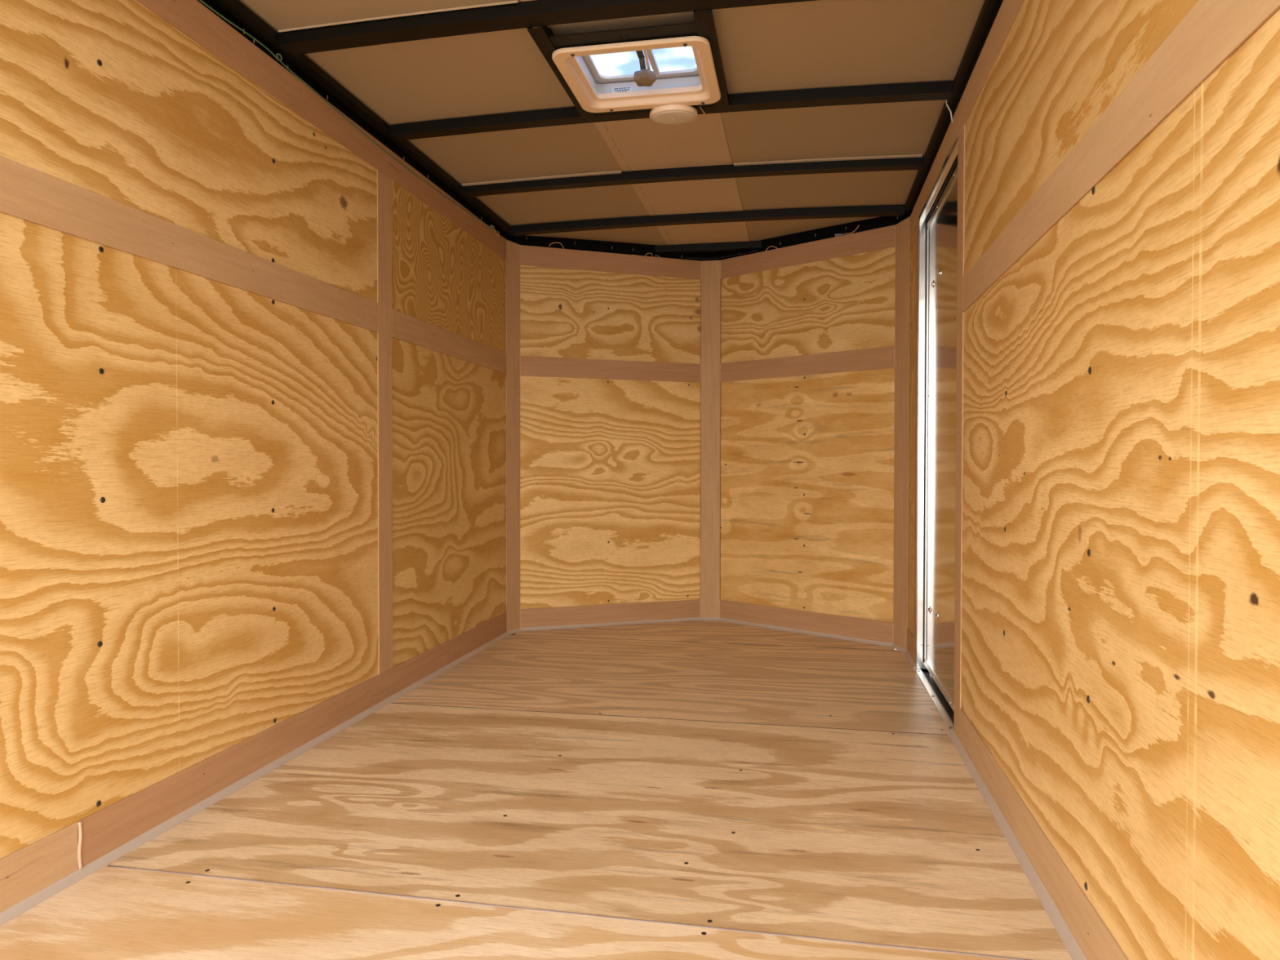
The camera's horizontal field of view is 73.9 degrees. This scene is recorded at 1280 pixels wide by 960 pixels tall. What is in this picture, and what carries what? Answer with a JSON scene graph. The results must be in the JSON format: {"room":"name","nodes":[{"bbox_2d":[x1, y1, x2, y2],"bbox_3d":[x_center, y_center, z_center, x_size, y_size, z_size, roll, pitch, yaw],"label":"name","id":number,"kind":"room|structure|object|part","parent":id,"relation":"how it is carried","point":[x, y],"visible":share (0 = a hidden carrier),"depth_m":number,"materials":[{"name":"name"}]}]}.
{"room":"cargo space","nodes":[
{"label":"cargo space","id":0,"kind":"room"},
{"bbox_2d":[0,0,506,868],"bbox_3d":[-1.026,-0.213,2.269,0.056,2.002,3.920,0,1,11],"label":"wall","id":1,"kind":"structure","parent":0,"point":[188,461],"depth_m":2.02,"materials":[{"name":"wood"}]},
{"bbox_3d":[-1.125,-0.823,1.617,0.009,0.589,2.620,0,1,11],"label":"plywood panel","id":2,"kind":"part","parent":1,"relation":"part of","materials":[{"name":"beige wood"}]},
{"bbox_2d":[0,155,377,332],"bbox_3d":[-1.123,-0.528,1.599,0.004,0.098,2.577,0,1,11],"label":"trim","id":3,"kind":"structure","parent":1,"relation":"attached to","point":[28,193],"depth_m":1.89,"materials":[{"name":"brown wood"}]},
{"bbox_3d":[-1.127,0.123,1.631,0.009,1.300,2.620,0,1,11],"label":"plywood panel","id":4,"kind":"part","parent":1,"relation":"part of","materials":[{"name":"beige wood"}]},
{"bbox_2d":[0,612,506,912],"bbox_3d":[-1.004,0.717,2.239,0.009,0.098,3.845,0,1,11],"label":"baseboard","id":5,"kind":"structure","parent":1,"relation":"attached to","point":[105,830],"depth_m":2.02,"materials":[{"name":"brown wood"}]},
{"bbox_2d":[136,0,506,260],"bbox_3d":[-1.004,-1.083,2.214,0.004,0.098,3.845,0,1,11],"label":"trim","id":6,"kind":"structure","parent":1,"relation":"attached to","point":[191,18],"depth_m":2.43,"materials":[{"name":"brown wood"}]},
{"bbox_2d":[199,0,497,231],"bbox_3d":[-0.857,-1.141,2.946,0.009,0.045,2.100,0,1,11],"label":"wire","id":7,"kind":"object","parent":1,"relation":"attached to","point":[276,56],"visible":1,"depth_m":2.49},
{"bbox_2d":[377,169,392,674],"bbox_3d":[-0.874,-0.192,2.919,0.004,1.700,0.099,0,1,11],"label":"trim","id":8,"kind":"structure","parent":1,"relation":"attached to","point":[384,390],"depth_m":2.92,"materials":[{"name":"brown wood"}]},
{"bbox_2d":[391,308,506,373],"bbox_3d":[-0.755,-0.555,3.537,0.004,0.098,1.167,0,1,11],"label":"trim","id":9,"kind":"structure","parent":1,"relation":"attached to","point":[405,327],"depth_m":3.40,"materials":[{"name":"brown wood"}]},
{"bbox_3d":[-0.766,-0.849,3.509,0.009,0.589,1.228,0,1,11],"label":"plywood panel","id":10,"kind":"part","parent":1,"relation":"part of","materials":[{"name":"brown wood"}]},
{"bbox_3d":[-0.767,0.097,3.523,0.009,1.300,1.228,0,1,11],"label":"plywood panel","id":11,"kind":"part","parent":1,"relation":"part of","materials":[{"name":"beige wood"}]},
{"bbox_2d":[490,225,499,237],"bbox_3d":[-0.667,-1.146,3.934,0.012,0.034,0.111,0,1,11],"label":"wire","id":12,"kind":"object","parent":1,"relation":"attached to","point":[492,227],"visible":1,"depth_m":3.91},
{"bbox_2d":[506,240,519,631],"bbox_3d":[-0.621,-0.210,4.165,0.004,1.898,0.111,1,1,28],"label":"trim","id":13,"kind":"structure","parent":1,"relation":"attached to","point":[513,249],"depth_m":4.16,"materials":[{"name":"brown wood"}]},
{"bbox_2d":[506,234,514,242],"bbox_3d":[-0.654,-0.242,4.210,0.030,2.006,0.246,1,1,37],"label":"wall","id":14,"kind":"structure","parent":0,"point":[511,237],"depth_m":4.19,"materials":[{"name":"black metal"}]},
{"bbox_2d":[0,620,1072,959],"bbox_3d":[0.069,0.806,2.390,2.150,0.061,4.540,0,1,11],"label":"floor","id":15,"kind":"structure","parent":0,"point":[886,837],"depth_m":1.89,"materials":[{"name":"wood"}]},
{"bbox_2d":[0,631,509,925],"bbox_3d":[-0.999,0.770,2.239,0.018,0.014,3.845,0,1,11],"label":"trim","id":16,"kind":"structure","parent":15,"relation":"on","point":[27,904],"depth_m":2.01,"materials":[{"name":"beige wood"}]},
{"bbox_2d":[506,628,522,635],"bbox_3d":[-0.615,0.743,4.175,0.018,0.014,0.111,1,1,28],"label":"sealant","id":17,"kind":"structure","parent":15,"relation":"on","point":[517,630],"depth_m":4.17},
{"bbox_2d":[106,865,1032,959],"bbox_3d":[-0.188,0.789,1.560,1.820,0.006,0.007,0,1,11],"label":"seam","id":18,"kind":"structure","parent":15,"relation":"on","point":[115,866],"depth_m":1.54,"materials":[{"name":"beige wood"}]},
{"bbox_2d":[520,617,700,631],"bbox_3d":[-0.134,0.741,4.380,0.970,0.014,0.018,0,1,-19],"label":"sealant","id":19,"kind":"structure","parent":15,"relation":"on","point":[573,626],"depth_m":4.37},
{"bbox_2d":[391,702,941,734],"bbox_3d":[0.040,0.772,2.759,1.820,0.004,0.005,0,1,11],"label":"seam","id":20,"kind":"structure","parent":15,"relation":"on","point":[392,703],"depth_m":2.75,"materials":[{"name":"black wood"}]},
{"bbox_2d":[700,617,719,621],"bbox_3d":[0.371,0.739,4.529,0.104,0.014,0.018,0,1,11],"label":"sealant","id":21,"kind":"structure","parent":15,"relation":"on","point":[701,618],"depth_m":4.53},
{"bbox_2d":[524,635,897,650],"bbox_3d":[0.268,0.756,3.957,1.800,0.004,0.005,0,1,11],"label":"seam","id":22,"kind":"structure","parent":15,"relation":"on","point":[524,635],"depth_m":3.94,"materials":[{"name":"black wood"}]},
{"bbox_2d":[718,617,892,646],"bbox_3d":[0.782,0.745,4.193,0.979,0.014,0.018,1,1,42],"label":"sealant","id":23,"kind":"structure","parent":15,"relation":"on","point":[783,628],"depth_m":4.16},
{"bbox_2d":[890,643,906,652],"bbox_3d":[1.155,0.751,3.805,0.018,0.014,0.129,0,1,-11],"label":"sealant","id":24,"kind":"structure","parent":15,"relation":"on","point":[894,646],"depth_m":3.80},
{"bbox_2d":[903,649,916,669],"bbox_3d":[1.138,0.754,3.591,0.018,0.014,0.310,0,1,11],"label":"sealant","id":25,"kind":"structure","parent":15,"relation":"on","point":[906,653],"depth_m":3.58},
{"bbox_2d":[947,728,1087,959],"bbox_3d":[0.705,0.785,1.310,0.018,0.014,2.655,0,1,11],"label":"sealant","id":26,"kind":"structure","parent":15,"relation":"on","point":[1060,926],"depth_m":1.74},
{"bbox_2d":[514,235,707,608],"bbox_3d":[-0.145,-0.241,4.400,1.070,2.002,0.055,0,1,-19],"label":"wall","id":27,"kind":"structure","parent":0,"point":[610,469],"depth_m":4.37,"materials":[{"name":"wood"}]},
{"bbox_2d":[520,599,700,628],"bbox_3d":[-0.137,0.688,4.386,0.973,0.098,0.006,0,1,-19],"label":"baseboard","id":28,"kind":"structure","parent":27,"relation":"attached to","point":[636,611],"depth_m":4.38,"materials":[{"name":"brown wood"}]},
{"bbox_3d":[-0.137,-0.861,4.371,0.970,0.589,0.009,0,1,-19],"label":"plywood panel","id":29,"kind":"part","parent":27,"relation":"part of","materials":[{"name":"beige wood"}]},
{"bbox_3d":[-0.138,0.086,4.385,0.970,1.300,0.009,0,1,-19],"label":"plywood panel","id":30,"kind":"part","parent":27,"relation":"part of","materials":[{"name":"beige wood"}]},
{"bbox_2d":[520,244,701,279],"bbox_3d":[-0.134,-1.112,4.361,0.973,0.098,0.006,0,1,-19],"label":"trim","id":31,"kind":"structure","parent":27,"relation":"attached to","point":[530,255],"depth_m":4.35,"materials":[{"name":"brown wood"}]},
{"bbox_2d":[520,355,701,382],"bbox_3d":[-0.135,-0.566,4.368,0.973,0.098,0.006,0,1,-19],"label":"trim","id":32,"kind":"structure","parent":27,"relation":"attached to","point":[545,366],"depth_m":4.36,"materials":[{"name":"brown wood"}]},
{"bbox_2d":[631,253,652,260],"bbox_3d":[0.011,-1.156,4.403,0.113,0.043,0.008,0,1,-19],"label":"wire","id":33,"kind":"object","parent":27,"relation":"attached to","point":[646,253],"visible":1,"depth_m":4.41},
{"bbox_2d":[700,260,720,617],"bbox_3d":[0.374,-0.213,4.524,0.104,1.898,0.004,0,1,11],"label":"trim","id":34,"kind":"structure","parent":27,"relation":"attached to","point":[710,388],"depth_m":4.52,"materials":[{"name":"brown wood"}]},
{"bbox_2d":[239,0,1001,245],"bbox_3d":[-0.009,-1.202,2.443,2.000,0.046,4.670,0,1,11],"label":"ceiling","id":35,"kind":"structure","parent":0,"point":[820,43],"depth_m":2.75,"materials":[{"name":"brown"}]},
{"bbox_2d":[213,0,513,235],"bbox_3d":[-0.978,-1.169,2.223,0.036,0.020,3.875,0,1,11],"label":"rail","id":36,"kind":"object","parent":35,"relation":"attached to","point":[236,8],"visible":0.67,"depth_m":2.60,"materials":[{"name":"black metal"}]},
{"bbox_3d":[-0.832,-1.179,1.230,0.743,0.017,1.978,0,1,11],"label":"roof panel","id":37,"kind":"part","parent":35,"relation":"part of","materials":[{"name":"beige"}]},
{"bbox_3d":[-0.531,-1.202,2.811,0.743,0.017,1.238,0,1,11],"label":"roof panel","id":38,"kind":"part","parent":35,"relation":"part of","materials":[{"name":"beige"}]},
{"bbox_2d":[279,0,817,55],"bbox_3d":[-0.066,-1.170,2.111,1.798,0.047,0.060,0,1,11],"label":"crossbar","id":39,"kind":"object","parent":35,"relation":"attached to","point":[535,13],"visible":1,"depth_m":2.16,"materials":[{"name":"black paint"}]},
{"bbox_2d":[527,26,595,118],"bbox_3d":[-0.217,-1.171,2.457,0.042,0.025,0.560,0,1,11],"label":"bar","id":40,"kind":"object","parent":35,"relation":"attached to","point":[540,36],"visible":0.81,"depth_m":2.31,"materials":[{"name":"black paint"}]},
{"bbox_3d":[-0.283,-1.220,4.118,0.743,0.017,1.418,0,1,11],"label":"roof panel","id":41,"kind":"part","parent":35,"relation":"part of","materials":[{"name":"beige wood"}]},
{"bbox_3d":[-0.252,-1.182,1.215,0.425,0.004,2.165,0,1,11],"label":"roof panel","id":42,"kind":"part","parent":35,"relation":"part of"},
{"bbox_2d":[549,21,698,49],"bbox_3d":[-0.041,-1.170,2.230,0.385,0.025,0.078,0,1,11],"label":"bar","id":43,"kind":"object","parent":35,"relation":"attached to","point":[682,29],"visible":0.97,"depth_m":2.22,"materials":[{"name":"black paint"}]},
{"bbox_2d":[551,35,720,112],"bbox_3d":[0.003,-1.203,2.443,0.430,0.127,0.406,0,1,11],"label":"ceiling vent","id":44,"kind":"object","parent":35,"relation":"in","point":[645,74],"visible":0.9,"depth_m":2.56,"materials":[{"name":"beige plastic"}]},
{"bbox_2d":[613,87,630,92],"bbox_3d":[-0.055,-1.206,2.633,0.052,0.014,0.001,0,1,11],"label":"print","id":45,"kind":"object","parent":44,"relation":"on","point":[615,89],"depth_m":2.63},
{"bbox_3d":[0.002,-1.239,2.454,0.368,0.012,0.361,0,1,11],"label":"lid frame","id":46,"kind":"part","parent":44,"relation":"part of","materials":[{"name":"white plastic"}]},
{"bbox_3d":[-0.009,-1.206,2.390,0.018,0.046,0.181,0,1,12],"label":"crank arm","id":47,"kind":"part","parent":44,"relation":"part of","materials":[{"name":"grey metal"}]},
{"bbox_3d":[0.002,-1.248,2.453,0.392,0.038,0.385,0,1,11],"label":"lid","id":48,"kind":"part","parent":44,"relation":"part of","materials":[{"name":"grey"}]},
{"bbox_3d":[0.015,-1.171,2.476,0.063,0.032,0.064,0,1,11],"label":"crank knob","id":49,"kind":"part","parent":44,"relation":"part of","materials":[{"name":"beige plastic"}]},
{"bbox_2d":[593,102,715,115],"bbox_3d":[0.039,-1.176,2.655,0.385,0.025,0.056,0,1,11],"label":"bar","id":50,"kind":"object","parent":35,"relation":"attached to","point":[713,104],"visible":0.02,"depth_m":2.69,"materials":[{"name":"black paint"}]},
{"bbox_2d":[390,80,952,141],"bbox_3d":[0.050,-1.178,2.719,1.798,0.047,0.052,0,1,11],"label":"crossbar","id":51,"kind":"object","parent":35,"relation":"attached to","point":[942,90],"visible":0.81,"depth_m":2.67,"materials":[{"name":"black paint"}]},
{"bbox_3d":[0.214,-1.216,3.673,0.425,0.004,2.110,0,1,11],"label":"roof panel","id":52,"kind":"part","parent":35,"relation":"part of","materials":[{"name":"beige"}]},
{"bbox_2d":[649,103,706,124],"bbox_3d":[0.109,-1.157,2.673,0.159,0.054,0.151,0,1,23],"label":"ceiling light","id":53,"kind":"object","parent":35,"relation":"attached to","point":[674,113],"visible":0.88,"depth_m":2.64,"materials":[{"name":"beige plastic"}]},
{"bbox_2d":[462,155,924,197],"bbox_3d":[0.165,-1.187,3.324,1.798,0.047,0.052,0,1,11],"label":"crossbar","id":54,"kind":"object","parent":35,"relation":"attached to","point":[719,171],"visible":1,"depth_m":3.30,"materials":[{"name":"black paint"}]},
{"bbox_2d":[511,204,904,235],"bbox_3d":[0.276,-1.195,3.910,1.798,0.047,0.052,0,1,11],"label":"crossbar","id":55,"kind":"object","parent":35,"relation":"attached to","point":[888,210],"visible":1,"depth_m":3.88,"materials":[{"name":"black paint"}]},
{"bbox_2d":[654,240,761,253],"bbox_3d":[0.357,-1.208,4.425,0.640,0.036,0.045,0,1,11],"label":"crossbar","id":56,"kind":"object","parent":35,"relation":"attached to","point":[748,245],"visible":0.93,"depth_m":4.41,"materials":[{"name":"black paint"}]},
{"bbox_2d":[693,9,728,107],"bbox_3d":[0.205,-1.169,2.377,0.042,0.025,0.560,0,1,11],"label":"bar","id":57,"kind":"object","parent":35,"relation":"attached to","point":[704,22],"visible":0.65,"depth_m":2.26,"materials":[{"name":"black paint"}]},
{"bbox_3d":[0.845,-1.215,3.904,0.764,0.017,1.418,0,1,11],"label":"roof panel","id":58,"kind":"part","parent":35,"relation":"part of","materials":[{"name":"beige wood"}]},
{"bbox_3d":[0.597,-1.197,2.597,0.764,0.017,1.238,0,1,11],"label":"roof panel","id":59,"kind":"part","parent":35,"relation":"part of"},
{"bbox_2d":[903,0,1000,214],"bbox_3d":[0.817,-1.157,1.870,0.030,0.020,3.850,0,1,11],"label":"rail","id":60,"kind":"object","parent":35,"relation":"attached to","point":[989,7],"visible":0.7,"depth_m":2.51,"materials":[{"name":"black metal"}]},
{"bbox_2d":[945,99,953,122],"bbox_3d":[0.956,-1.144,2.631,0.011,0.070,0.052,1,1,44],"label":"wire","id":61,"kind":"object","parent":60,"relation":"hanging from","point":[948,107],"visible":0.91,"depth_m":2.64,"materials":[{"name":"white plastic"}]},
{"bbox_2d":[707,251,715,260],"bbox_3d":[0.390,-0.243,4.595,0.250,2.002,0.030,0,1,11],"label":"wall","id":62,"kind":"structure","parent":0,"point":[710,254],"depth_m":4.57,"materials":[{"name":"black metal"}]},
{"bbox_2d":[715,214,905,622],"bbox_3d":[0.808,-0.237,4.206,1.079,2.002,0.055,1,1,42],"label":"wall","id":63,"kind":"structure","parent":0,"point":[806,462],"depth_m":4.15,"materials":[{"name":"wood"}]},
{"bbox_2d":[686,250,759,258],"bbox_3d":[0.437,-1.168,4.437,0.390,0.008,0.078,0,1,22],"label":"wire","id":64,"kind":"object","parent":63,"relation":"attached to","point":[755,251],"visible":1,"depth_m":4.47,"materials":[{"name":"black rubber"}]},
{"bbox_2d":[719,600,893,644],"bbox_3d":[0.787,0.692,4.197,0.983,0.098,0.006,1,1,42],"label":"baseboard","id":65,"kind":"structure","parent":63,"relation":"attached to","point":[852,627],"depth_m":4.16,"materials":[{"name":"brown wood"}]},
{"bbox_2d":[720,346,894,382],"bbox_3d":[0.789,-0.562,4.180,0.983,0.098,0.006,1,1,42],"label":"trim","id":66,"kind":"structure","parent":63,"relation":"attached to","point":[883,357],"depth_m":4.14,"materials":[{"name":"brown wood"}]},
{"bbox_3d":[0.793,0.090,4.194,0.979,1.300,0.009,1,1,42],"label":"plywood panel","id":67,"kind":"part","parent":63,"relation":"part of","materials":[{"name":"beige wood"}]},
{"bbox_2d":[720,224,895,279],"bbox_3d":[0.790,-1.108,4.172,0.983,0.098,0.006,1,1,42],"label":"trim","id":68,"kind":"structure","parent":63,"relation":"attached to","point":[883,237],"depth_m":4.13,"materials":[{"name":"brown wood"}]},
{"bbox_3d":[0.795,-0.857,4.181,0.979,0.589,0.009,1,1,42],"label":"plywood panel","id":69,"kind":"part","parent":63,"relation":"part of","materials":[{"name":"beige wood"}]},
{"bbox_2d":[835,225,858,236],"bbox_3d":[0.976,-1.172,4.008,0.122,0.035,0.023,1,1,33],"label":"wire","id":70,"kind":"object","parent":63,"relation":"attached to","point":[837,234],"visible":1,"depth_m":4.02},
{"bbox_2d":[905,209,912,218],"bbox_3d":[1.212,-0.234,3.842,0.030,2.006,0.225,0,1,-22],"label":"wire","id":71,"kind":"structure","parent":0,"point":[907,215],"depth_m":3.81,"materials":[{"name":"black"}]},
{"bbox_2d":[907,0,1279,959],"bbox_3d":[0.857,-0.204,1.896,0.055,2.002,3.890,0,1,11],"label":"wall","id":72,"kind":"structure","parent":0,"point":[1121,598],"depth_m":1.20,"materials":[{"name":"wood"}]},
{"bbox_2d":[893,216,910,648],"bbox_3d":[1.165,-0.202,3.793,0.004,1.898,0.129,0,1,-11],"label":"trim","id":73,"kind":"structure","parent":72,"relation":"attached to","point":[900,586],"depth_m":3.79,"materials":[{"name":"brown wood"}]},
{"bbox_2d":[906,627,913,659],"bbox_3d":[1.154,0.701,3.631,0.004,0.098,0.224,0,1,11],"label":"baseboard","id":74,"kind":"structure","parent":72,"relation":"attached to","point":[909,636],"depth_m":3.62,"materials":[{"name":"brown wood"}]},
{"bbox_3d":[1.156,-0.196,3.584,0.009,1.891,0.308,0,1,11],"label":"plywood panel","id":75,"kind":"part","parent":72,"relation":"part of","materials":[{"name":"brown wood"}]},
{"bbox_2d":[913,222,918,664],"bbox_3d":[1.126,-0.146,3.465,0.004,1.796,0.088,0,1,11],"label":"trim","id":76,"kind":"structure","parent":72,"relation":"attached to","point":[917,225],"depth_m":3.47,"materials":[{"name":"silver metal"}]},
{"bbox_2d":[915,134,957,730],"bbox_3d":[1.070,-0.134,2.992,0.081,1.827,0.878,0,1,11],"label":"door","id":77,"kind":"structure","parent":72,"relation":"in","point":[938,218],"depth_m":3.11,"materials":[{"name":"metal"}]},
{"bbox_2d":[954,124,965,740],"bbox_3d":[0.948,-0.133,2.528,0.004,1.796,0.098,0,1,11],"label":"trim","id":78,"kind":"structure","parent":72,"relation":"attached to","point":[961,139],"depth_m":2.52,"materials":[{"name":"brown wood"}]},
{"bbox_2d":[909,0,1023,239],"bbox_3d":[0.823,-1.071,1.847,0.004,0.096,3.805,0,1,11],"label":"trim","id":79,"kind":"structure","parent":72,"relation":"attached to","point":[1008,11],"depth_m":2.33,"materials":[{"name":"brown wood"}]},
{"bbox_2d":[960,708,1128,959],"bbox_3d":[0.702,0.734,1.247,0.004,0.098,2.532,0,1,11],"label":"baseboard","id":80,"kind":"structure","parent":72,"relation":"attached to","point":[1095,941],"depth_m":1.62,"materials":[{"name":"brown wood"}]},
{"bbox_3d":[0.719,-0.815,1.269,0.009,0.589,2.623,0,1,11],"label":"plywood panel","id":81,"kind":"part","parent":72,"relation":"part of","materials":[{"name":"beige wood"}]},
{"bbox_2d":[962,0,1279,311],"bbox_3d":[0.703,-0.520,1.229,0.004,0.098,2.532,0,1,11],"label":"trim","id":82,"kind":"structure","parent":72,"relation":"attached to","point":[1212,30],"depth_m":1.20,"materials":[{"name":"brown wood"}]}
]}

